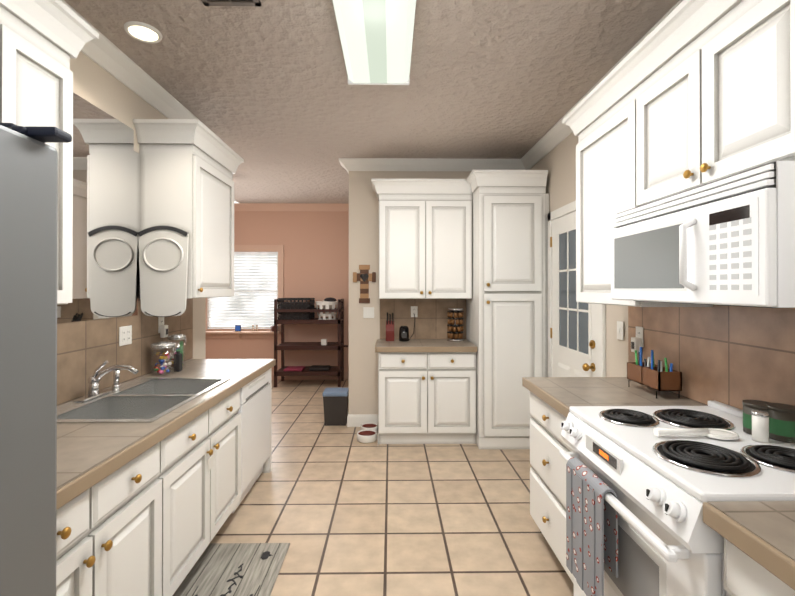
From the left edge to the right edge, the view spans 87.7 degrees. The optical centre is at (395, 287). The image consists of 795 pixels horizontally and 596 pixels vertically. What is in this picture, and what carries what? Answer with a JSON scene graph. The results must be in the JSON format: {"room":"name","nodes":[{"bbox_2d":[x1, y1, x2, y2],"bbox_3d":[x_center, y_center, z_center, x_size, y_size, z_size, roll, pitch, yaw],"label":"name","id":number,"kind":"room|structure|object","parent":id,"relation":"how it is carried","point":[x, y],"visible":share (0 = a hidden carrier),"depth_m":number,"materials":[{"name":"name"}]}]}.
{"room":"kitchen","nodes":[
{"label":"kitchen","id":0,"kind":"room"},
{"bbox_2d":[57,51,205,404],"bbox_3d":[-1.683,0.053,1.121,0.128,2.780,4.980,0,0,-1],"label":"wall","id":1,"kind":"structure","parent":0,"point":[86,349],"depth_m":2.39,"materials":[{"name":"beige tile"}]},
{"bbox_2d":[0,0,79,304],"bbox_3d":[-1.453,-0.447,1.339,0.350,1.026,0.615,0,0,-1],"label":"upper cabinet","id":2,"kind":"object","parent":1,"relation":"attached to","point":[42,42],"depth_m":1.51,"materials":[{"name":"white wood"}]},
{"bbox_2d":[57,92,140,322],"bbox_3d":[-1.629,-0.404,2.149,0.003,1.158,1.001,0,0,-1],"label":"mirror panel","id":3,"kind":"object","parent":1,"relation":"attached to","point":[106,199],"visible":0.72,"depth_m":2.31,"materials":[{"name":"clear glass"}]},
{"bbox_2d":[119,325,131,345],"bbox_3d":[-1.631,0.292,2.501,0.007,0.114,0.115,0,0,-1],"label":"electrical outlet","id":4,"kind":"object","parent":1,"relation":"attached to","point":[125,335],"visible":1,"depth_m":2.50,"materials":[{"name":"white plastic"}]},
{"bbox_2d":[61,0,216,135],"bbox_3d":[-1.580,-1.285,1.175,0.095,0.105,5.075,0,0,-1],"label":"crown molding","id":5,"kind":"structure","parent":1,"relation":"attached to","point":[106,54],"depth_m":2.50,"materials":[{"name":"white wood"}]},
{"bbox_2d":[158,317,167,337],"bbox_3d":[-1.618,0.276,2.891,0.043,0.147,0.070,0,0,-1],"label":"electrical outlet","id":6,"kind":"object","parent":1,"relation":"attached to","point":[162,329],"visible":0.88,"depth_m":2.87,"materials":[{"name":"white plastic"}]},
{"bbox_2d":[133,119,243,297],"bbox_3d":[-1.446,-0.488,2.992,0.406,1.123,0.810,0,0,-1],"label":"upper cabinet","id":7,"kind":"object","parent":1,"relation":"attached to","point":[189,167],"visible":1,"depth_m":2.67,"materials":[{"name":"white wood"}]},
{"bbox_2d":[138,226,188,316],"bbox_3d":[-1.476,-0.101,2.630,0.312,0.579,0.022,0,0,-1],"label":"dispenser","id":8,"kind":"object","parent":7,"relation":"hanging from","point":[163,258],"visible":1,"depth_m":2.63,"materials":[{"name":"white plastic"}]},
{"bbox_2d":[206,211,348,371],"bbox_3d":[-1.638,0.075,6.642,6.220,2.780,0.120,0,0,-1],"label":"wall","id":9,"kind":"structure","parent":0,"point":[316,254],"depth_m":6.58,"materials":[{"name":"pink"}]},
{"bbox_2d":[206,331,280,338],"bbox_3d":[-2.463,0.757,6.488,1.305,0.135,0.158,0,0,-1],"label":"windowsill shelf","id":10,"kind":"object","parent":9,"relation":"attached to","point":[240,334],"visible":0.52,"depth_m":6.53,"materials":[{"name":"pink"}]},
{"bbox_2d":[235,325,240,330],"bbox_3d":[-2.461,0.639,6.458,0.090,0.100,0.022,0,0,-1],"label":"clock","id":11,"kind":"object","parent":10,"relation":"on","point":[237,327],"visible":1,"depth_m":6.45,"materials":[{"name":"blue plastic"}]},
{"bbox_2d":[206,245,283,330],"bbox_3d":[-2.433,0.008,6.616,1.300,1.355,0.132,0,0,-1],"label":"window","id":12,"kind":"structure","parent":9,"relation":"in","point":[258,279],"depth_m":6.60,"materials":[{"name":"beige"}]},
{"bbox_2d":[234,203,348,210],"bbox_3d":[-1.636,-1.262,6.540,5.980,0.105,0.095,0,0,-1],"label":"crown molding","id":13,"kind":"structure","parent":9,"relation":"attached to","point":[290,207],"depth_m":6.54,"materials":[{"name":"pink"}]},
{"bbox_2d":[272,371,348,379],"bbox_3d":[-1.637,1.403,6.570,5.980,0.125,0.014,0,0,-1],"label":"baseboard","id":14,"kind":"structure","parent":9,"relation":"attached to","point":[346,375],"depth_m":6.57,"materials":[{"name":"beige"}]},
{"bbox_2d":[64,0,678,203],"bbox_3d":[-1.587,-1.381,2.673,6.220,0.100,8.070,0,0,-1],"label":"ceiling","id":15,"kind":"structure","parent":0,"point":[276,102],"depth_m":2.62,"materials":[{"name":"beige paint"}]},
{"bbox_2d":[124,21,162,42],"bbox_3d":[-1.315,-1.329,2.159,0.174,0.021,0.174,0,0,-1],"label":"recessed light","id":16,"kind":"object","parent":15,"relation":"in","point":[142,32],"visible":0.98,"depth_m":2.15,"materials":[{"name":"white"}]},
{"bbox_2d":[201,0,260,5],"bbox_3d":[-0.763,-1.328,1.758,0.264,0.012,0.378,0,0,-1],"label":"ceiling vent","id":17,"kind":"object","parent":15,"relation":"in","point":[231,2],"visible":1,"depth_m":1.92,"materials":[{"name":"brown"}]},
{"bbox_2d":[333,0,415,84],"bbox_3d":[-0.098,-1.291,1.947,0.380,0.084,1.220,0,0,-1],"label":"fluorescent ceiling light","id":18,"kind":"object","parent":15,"relation":"attached to","point":[376,37],"visible":1,"depth_m":2.09,"materials":[{"name":"white plastic"}]},
{"bbox_2d":[173,380,573,595],"bbox_3d":[-1.587,1.499,2.662,6.220,0.100,8.070,0,0,-1],"label":"floor","id":19,"kind":"structure","parent":0,"point":[342,510],"depth_m":2.62,"materials":[{"name":"tile"}]},
{"bbox_2d":[0,125,57,595],"bbox_3d":[-1.190,0.539,0.563,0.853,1.778,0.915,0,0,-1],"label":"fridge","id":20,"kind":"object","parent":19,"relation":"on","point":[28,317],"visible":1,"depth_m":0.94,"materials":[{"name":"silver metal"}]},
{"bbox_2d":[0,123,71,142],"bbox_3d":[-0.906,-0.365,0.975,0.238,0.030,0.076,0,0,-1],"label":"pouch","id":21,"kind":"object","parent":20,"relation":"on","point":[48,134],"visible":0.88,"depth_m":0.96,"materials":[{"name":"black"}]},
{"bbox_2d":[56,471,115,595],"bbox_3d":[-1.291,1.026,1.200,0.670,0.834,0.335,0,0,-1],"label":"base cabinet","id":22,"kind":"object","parent":19,"relation":"on","point":[85,525],"depth_m":1.29,"materials":[{"name":"white wood"}]},
{"bbox_2d":[56,359,275,509],"bbox_3d":[-1.295,0.597,2.176,0.688,0.051,2.304,0,0,-1],"label":"countertop","id":23,"kind":"structure","parent":22,"relation":"on","point":[89,455],"depth_m":1.63,"materials":[{"name":"tile"}]},
{"bbox_2d":[74,360,138,401],"bbox_3d":[-1.456,0.466,2.166,0.255,0.196,0.268,0,0,-1],"label":"faucet","id":24,"kind":"object","parent":23,"relation":"on","point":[94,379],"visible":1,"depth_m":2.12,"materials":[{"name":"silver metal"}]},
{"bbox_2d":[57,378,230,422],"bbox_3d":[-1.321,0.655,2.163,0.580,0.181,0.860,0,0,-1],"label":"sink","id":25,"kind":"object","parent":23,"relation":"in","point":[143,400],"visible":0.46,"depth_m":2.15,"materials":[{"name":"silver metal"}]},
{"bbox_2d":[150,341,175,374],"bbox_3d":[-1.531,0.468,2.732,0.156,0.211,0.151,0,0,-1],"label":"candy jar","id":26,"kind":"object","parent":23,"relation":"on","point":[160,367],"visible":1,"depth_m":2.71,"materials":[{"name":"clear glass"}]},
{"bbox_2d":[167,334,185,369],"bbox_3d":[-1.543,0.454,2.921,0.124,0.241,0.119,0,0,-1],"label":"candy jar","id":27,"kind":"object","parent":23,"relation":"on","point":[177,337],"visible":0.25,"depth_m":2.90,"materials":[{"name":"clear glass"}]},
{"bbox_2d":[174,351,182,371],"bbox_3d":[-1.489,0.507,2.832,0.040,0.134,0.050,0,0,-1],"label":"bottle","id":28,"kind":"object","parent":23,"relation":"on","point":[178,359],"visible":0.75,"depth_m":2.81,"materials":[{"name":"grey plastic"}]},
{"bbox_2d":[112,431,175,595],"bbox_3d":[-1.295,1.027,1.506,0.670,0.834,0.518,0,0,-1],"label":"base cabinet","id":29,"kind":"object","parent":19,"relation":"on","point":[150,521],"depth_m":1.61,"materials":[{"name":"white wood"}]},
{"bbox_2d":[176,408,240,589],"bbox_3d":[-1.303,1.117,2.127,0.670,0.660,0.965,0,0,-1],"label":"base cabinet","id":30,"kind":"object","parent":19,"relation":"on","point":[208,448],"depth_m":2.10,"materials":[{"name":"white wood"}]},
{"bbox_2d":[173,543,289,595],"bbox_3d":[-0.811,1.437,1.807,0.450,0.016,1.040,0,0,-1],"label":"kitchen mat","id":31,"kind":"object","parent":19,"relation":"on","point":[235,569],"visible":1,"depth_m":2.10,"materials":[{"name":"grey fabric"}]},
{"bbox_2d":[232,369,269,512],"bbox_3d":[-1.309,1.024,2.921,0.675,0.812,0.615,0,0,-1],"label":"dishwasher","id":32,"kind":"object","parent":19,"relation":"on","point":[254,410],"visible":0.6,"depth_m":2.86,"materials":[{"name":"white"}]},
{"bbox_2d":[274,299,347,386],"bbox_3d":[-1.248,0.821,6.274,1.070,1.284,0.440,0,0,-1],"label":"rack","id":33,"kind":"object","parent":19,"relation":"on","point":[339,346],"visible":0.88,"depth_m":6.06,"materials":[{"name":"brown wood"}]},
{"bbox_2d":[284,366,304,370],"bbox_3d":[-1.528,1.231,6.259,0.270,0.034,0.260,0,0,-1],"label":"cushion","id":34,"kind":"object","parent":33,"relation":"on","point":[295,368],"visible":0.96,"depth_m":6.18,"materials":[{"name":"red fabric"}]},
{"bbox_2d":[278,298,314,319],"bbox_3d":[-1.503,0.326,6.273,0.480,0.323,0.340,0,0,-1],"label":"crate","id":35,"kind":"object","parent":33,"relation":"on","point":[311,306],"visible":0.69,"depth_m":6.11,"materials":[{"name":"black"}]},
{"bbox_2d":[280,302,309,317],"bbox_3d":[-1.503,0.348,6.273,0.440,0.248,0.300,0,0,-1],"label":"contents","id":36,"kind":"object","parent":35,"relation":"in","point":[296,314],"visible":0.4,"depth_m":6.12,"materials":[{"name":"grey fabric"}]},
{"bbox_2d":[309,365,330,370],"bbox_3d":[-1.143,1.221,6.244,0.300,0.054,0.220,0,0,-1],"label":"shoes","id":37,"kind":"object","parent":33,"relation":"on","point":[319,367],"visible":1,"depth_m":6.16,"materials":[{"name":"black"}]},
{"bbox_2d":[321,339,326,344],"bbox_3d":[-1.083,0.827,6.236,0.080,0.086,0.080,0,0,-1],"label":"tissue box","id":38,"kind":"object","parent":33,"relation":"on","point":[323,341],"visible":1,"depth_m":6.20,"materials":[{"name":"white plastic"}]},
{"bbox_2d":[316,301,337,319],"bbox_3d":[-1.043,0.351,6.279,0.355,0.272,0.320,0,0,-1],"label":"laundry basket","id":39,"kind":"object","parent":33,"relation":"on","point":[325,314],"visible":0.96,"depth_m":6.17,"materials":[{"name":"white plastic"}]},
{"bbox_2d":[319,297,335,308],"bbox_3d":[-1.036,0.245,6.279,0.268,0.182,0.221,0,0,-1],"label":"pile","id":40,"kind":"object","parent":39,"relation":"in","point":[329,299],"visible":0.6,"depth_m":6.21,"materials":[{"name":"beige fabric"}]},
{"bbox_2d":[322,388,348,425],"bbox_3d":[-0.638,1.280,4.448,0.265,0.351,0.236,0,0,-1],"label":"trash bin","id":41,"kind":"object","parent":19,"relation":"on","point":[335,402],"visible":0.9,"depth_m":4.35,"materials":[{"name":"grey plastic"}]},
{"bbox_2d":[357,429,376,442],"bbox_3d":[-0.275,1.419,3.944,0.196,0.069,0.196,0,0,-1],"label":"pet bowl","id":42,"kind":"object","parent":19,"relation":"on","point":[367,436],"visible":1,"depth_m":3.89,"materials":[{"name":"white ceramic"}]},
{"bbox_2d":[360,422,377,431],"bbox_3d":[-0.266,1.422,4.174,0.180,0.064,0.180,0,0,-1],"label":"pet bowl","id":43,"kind":"object","parent":19,"relation":"on","point":[370,425],"visible":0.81,"depth_m":4.21,"materials":[{"name":"white ceramic"}]},
{"bbox_2d":[378,352,475,443],"bbox_3d":[0.285,1.019,4.051,0.909,0.871,0.580,0,0,-1],"label":"base cabinet","id":44,"kind":"object","parent":19,"relation":"on","point":[426,397],"visible":0.98,"depth_m":3.79,"materials":[{"name":"white wood"}]},
{"bbox_2d":[375,339,476,352],"bbox_3d":[0.273,0.568,4.053,0.933,0.051,0.578,0,0,-1],"label":"countertop","id":45,"kind":"structure","parent":44,"relation":"on","point":[423,345],"depth_m":3.78,"materials":[{"name":"tile"}]},
{"bbox_2d":[386,312,393,340],"bbox_3d":[-0.059,0.402,4.239,0.085,0.281,0.136,0,0,-1],"label":"knife block","id":46,"kind":"object","parent":45,"relation":"on","point":[389,330],"visible":1,"depth_m":4.19,"materials":[{"name":"red"}]},
{"bbox_2d":[399,326,408,340],"bbox_3d":[0.084,0.467,4.198,0.102,0.150,0.112,0,0,-1],"label":"coffee maker","id":47,"kind":"object","parent":45,"relation":"on","point":[403,333],"visible":1,"depth_m":4.16,"materials":[{"name":"black plastic"}]},
{"bbox_2d":[447,308,463,341],"bbox_3d":[0.604,0.377,4.199,0.170,0.330,0.170,0,0,-1],"label":"spice rack","id":48,"kind":"object","parent":45,"relation":"on","point":[455,332],"visible":1,"depth_m":4.14,"materials":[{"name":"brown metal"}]},
{"bbox_2d":[466,170,548,448],"bbox_3d":[1.029,0.209,4.002,0.709,2.490,0.702,0,0,-1],"label":"pantry cabinet","id":49,"kind":"object","parent":19,"relation":"on","point":[507,319],"visible":0.96,"depth_m":3.70,"materials":[{"name":"white wood"}]},
{"bbox_2d":[530,391,573,583],"bbox_3d":[1.081,1.012,2.135,0.655,0.869,0.615,0,0,-1],"label":"base cabinet","id":50,"kind":"object","parent":19,"relation":"on","point":[548,462],"visible":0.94,"depth_m":2.12,"materials":[{"name":"white wood"}]},
{"bbox_2d":[522,377,706,417],"bbox_3d":[1.084,0.562,2.154,0.648,0.051,0.650,0,0,-1],"label":"countertop","id":51,"kind":"structure","parent":50,"relation":"on","point":[561,395],"depth_m":2.09,"materials":[{"name":"tile"}]},
{"bbox_2d":[627,347,681,397],"bbox_3d":[1.310,0.425,2.113,0.116,0.221,0.270,0,0,-1],"label":"utensil caddy","id":52,"kind":"object","parent":51,"relation":"on","point":[658,377],"visible":1,"depth_m":2.05,"materials":[{"name":"brown wood"}]},
{"bbox_2d":[559,401,794,595],"bbox_3d":[1.056,0.969,1.429,0.706,0.950,0.782,0,0,-1],"label":"stove","id":53,"kind":"object","parent":19,"relation":"on","point":[670,541],"visible":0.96,"depth_m":1.26,"materials":[{"name":"white metal"}]},
{"bbox_2d":[566,457,617,595],"bbox_3d":[0.714,0.897,1.524,0.060,0.434,0.271,0,0,-1],"label":"hanging towel","id":54,"kind":"object","parent":53,"relation":"hanging from","point":[591,530],"visible":1,"depth_m":1.47,"materials":[{"name":"grey fabric"}]},
{"bbox_2d":[653,428,738,439],"bbox_3d":[1.038,0.502,1.429,0.278,0.033,0.090,0,0,-1],"label":"spoon rest","id":55,"kind":"object","parent":53,"relation":"on","point":[718,433],"visible":1,"depth_m":1.42,"materials":[{"name":"white ceramic"}]},
{"bbox_2d":[742,400,794,447],"bbox_3d":[1.287,0.461,1.422,0.161,0.112,0.273,0,0,-1],"label":"jar","id":56,"kind":"object","parent":53,"relation":"on","point":[764,421],"visible":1,"depth_m":1.39,"materials":[{"name":"green"}]},
{"bbox_2d":[724,538,794,595],"bbox_3d":[1.113,1.006,0.721,0.625,0.868,0.615,0,0,-1],"label":"base cabinet","id":57,"kind":"object","parent":19,"relation":"on","point":[745,574],"visible":0.55,"depth_m":0.92,"materials":[{"name":"white wood"}]},
{"bbox_2d":[703,501,794,589],"bbox_3d":[1.102,0.554,0.149,0.663,0.051,1.768,0,0,-1],"label":"countertop","id":58,"kind":"structure","parent":57,"relation":"on","point":[762,533],"depth_m":0.92,"materials":[{"name":"tile"}]},
{"bbox_2d":[349,171,471,413],"bbox_3d":[0.443,0.066,4.404,1.876,2.780,0.128,0,0,-1],"label":"wall","id":59,"kind":"structure","parent":0,"point":[364,334],"depth_m":4.34,"materials":[{"name":"beige paint"}]},
{"bbox_2d":[347,412,377,426],"bbox_3d":[-0.340,1.394,4.386,0.338,0.125,0.134,0,0,-1],"label":"baseboard","id":60,"kind":"structure","parent":59,"relation":"attached to","point":[355,420],"depth_m":4.32,"materials":[{"name":"white"}]},
{"bbox_2d":[353,265,375,302],"bbox_3d":[-0.328,-0.034,4.320,0.240,0.400,0.030,0,0,-1],"label":"decor","id":61,"kind":"object","parent":59,"relation":"attached to","point":[364,276],"visible":1,"depth_m":4.32,"materials":[{"name":"brown wood"}]},
{"bbox_2d":[363,307,373,317],"bbox_3d":[-0.283,0.266,4.322,0.115,0.114,0.012,0,0,-1],"label":"switch plate","id":62,"kind":"object","parent":59,"relation":"attached to","point":[368,312],"visible":1,"depth_m":4.32,"materials":[{"name":"white plastic"}]},
{"bbox_2d":[411,306,417,316],"bbox_3d":[0.192,0.256,4.331,0.070,0.114,0.007,0,0,-1],"label":"electrical outlet","id":63,"kind":"object","parent":59,"relation":"attached to","point":[414,309],"visible":0.98,"depth_m":4.33,"materials":[{"name":"white plastic"}]},
{"bbox_2d":[371,179,471,298],"bbox_3d":[0.251,-0.461,4.147,0.974,1.148,0.398,0,0,-1],"label":"upper cabinet","id":64,"kind":"object","parent":59,"relation":"attached to","point":[425,238],"visible":1,"depth_m":4.00,"materials":[{"name":"white wood"}]},
{"bbox_2d":[339,158,520,171],"bbox_3d":[0.342,-1.272,4.311,1.861,0.105,0.105,0,0,-1],"label":"crown molding","id":65,"kind":"structure","parent":59,"relation":"attached to","point":[350,164],"depth_m":4.30,"materials":[{"name":"white wood"}]},
{"bbox_2d":[529,132,794,409],"bbox_3d":[1.459,0.059,2.707,0.128,2.780,8.070,0,0,-1],"label":"wall","id":66,"kind":"structure","parent":0,"point":[734,356],"depth_m":1.87,"materials":[{"name":"brown tile"}]},
{"bbox_2d":[548,200,605,376],"bbox_3d":[1.349,0.393,3.237,0.090,2.113,0.956,0,0,-1],"label":"entry door","id":67,"kind":"structure","parent":66,"relation":"in","point":[576,339],"depth_m":3.29,"materials":[{"name":"white wood"}]},
{"bbox_2d":[521,0,682,169],"bbox_3d":[1.370,-1.283,1.521,0.095,0.105,5.690,0,0,-1],"label":"crown molding","id":68,"kind":"structure","parent":66,"relation":"attached to","point":[560,131],"depth_m":3.48,"materials":[{"name":"white wood"}]},
{"bbox_2d":[617,321,623,339],"bbox_3d":[1.389,0.269,2.570,0.012,0.114,0.070,0,0,-1],"label":"light switch","id":69,"kind":"object","parent":66,"relation":"attached to","point":[620,330],"visible":0.98,"depth_m":2.56,"materials":[{"name":"white plastic"}]},
{"bbox_2d":[631,326,643,352],"bbox_3d":[1.375,0.299,2.369,0.043,0.147,0.070,0,0,-1],"label":"electrical outlet","id":70,"kind":"object","parent":66,"relation":"attached to","point":[637,342],"visible":0.9,"depth_m":2.35,"materials":[{"name":"white plastic"}]},
{"bbox_2d":[571,76,712,306],"bbox_3d":[1.233,-0.421,2.103,0.350,1.019,0.655,0,0,-1],"label":"upper cabinet","id":71,"kind":"object","parent":66,"relation":"attached to","point":[603,147],"depth_m":2.13,"materials":[{"name":"white wood"}]},
{"bbox_2d":[630,0,781,208],"bbox_3d":[1.242,-0.645,1.451,0.350,0.577,0.770,0,0,-1],"label":"upper cabinet","id":72,"kind":"object","parent":66,"relation":"attached to","point":[684,95],"depth_m":1.42,"materials":[{"name":"white wood"}]},
{"bbox_2d":[611,161,794,307],"bbox_3d":[1.160,-0.133,1.448,0.511,0.382,0.760,0,0,-1],"label":"microwave","id":73,"kind":"object","parent":72,"relation":"attached to","point":[728,241],"visible":1,"depth_m":1.24,"materials":[{"name":"white plastic"}]},
{"bbox_2d":[778,0,794,160],"bbox_3d":[1.249,-0.426,0.863,0.350,1.019,0.525,0,0,-1],"label":"upper cabinet","id":74,"kind":"object","parent":66,"relation":"attached to","point":[786,8],"depth_m":1.14,"materials":[{"name":"white wood"}]}
]}

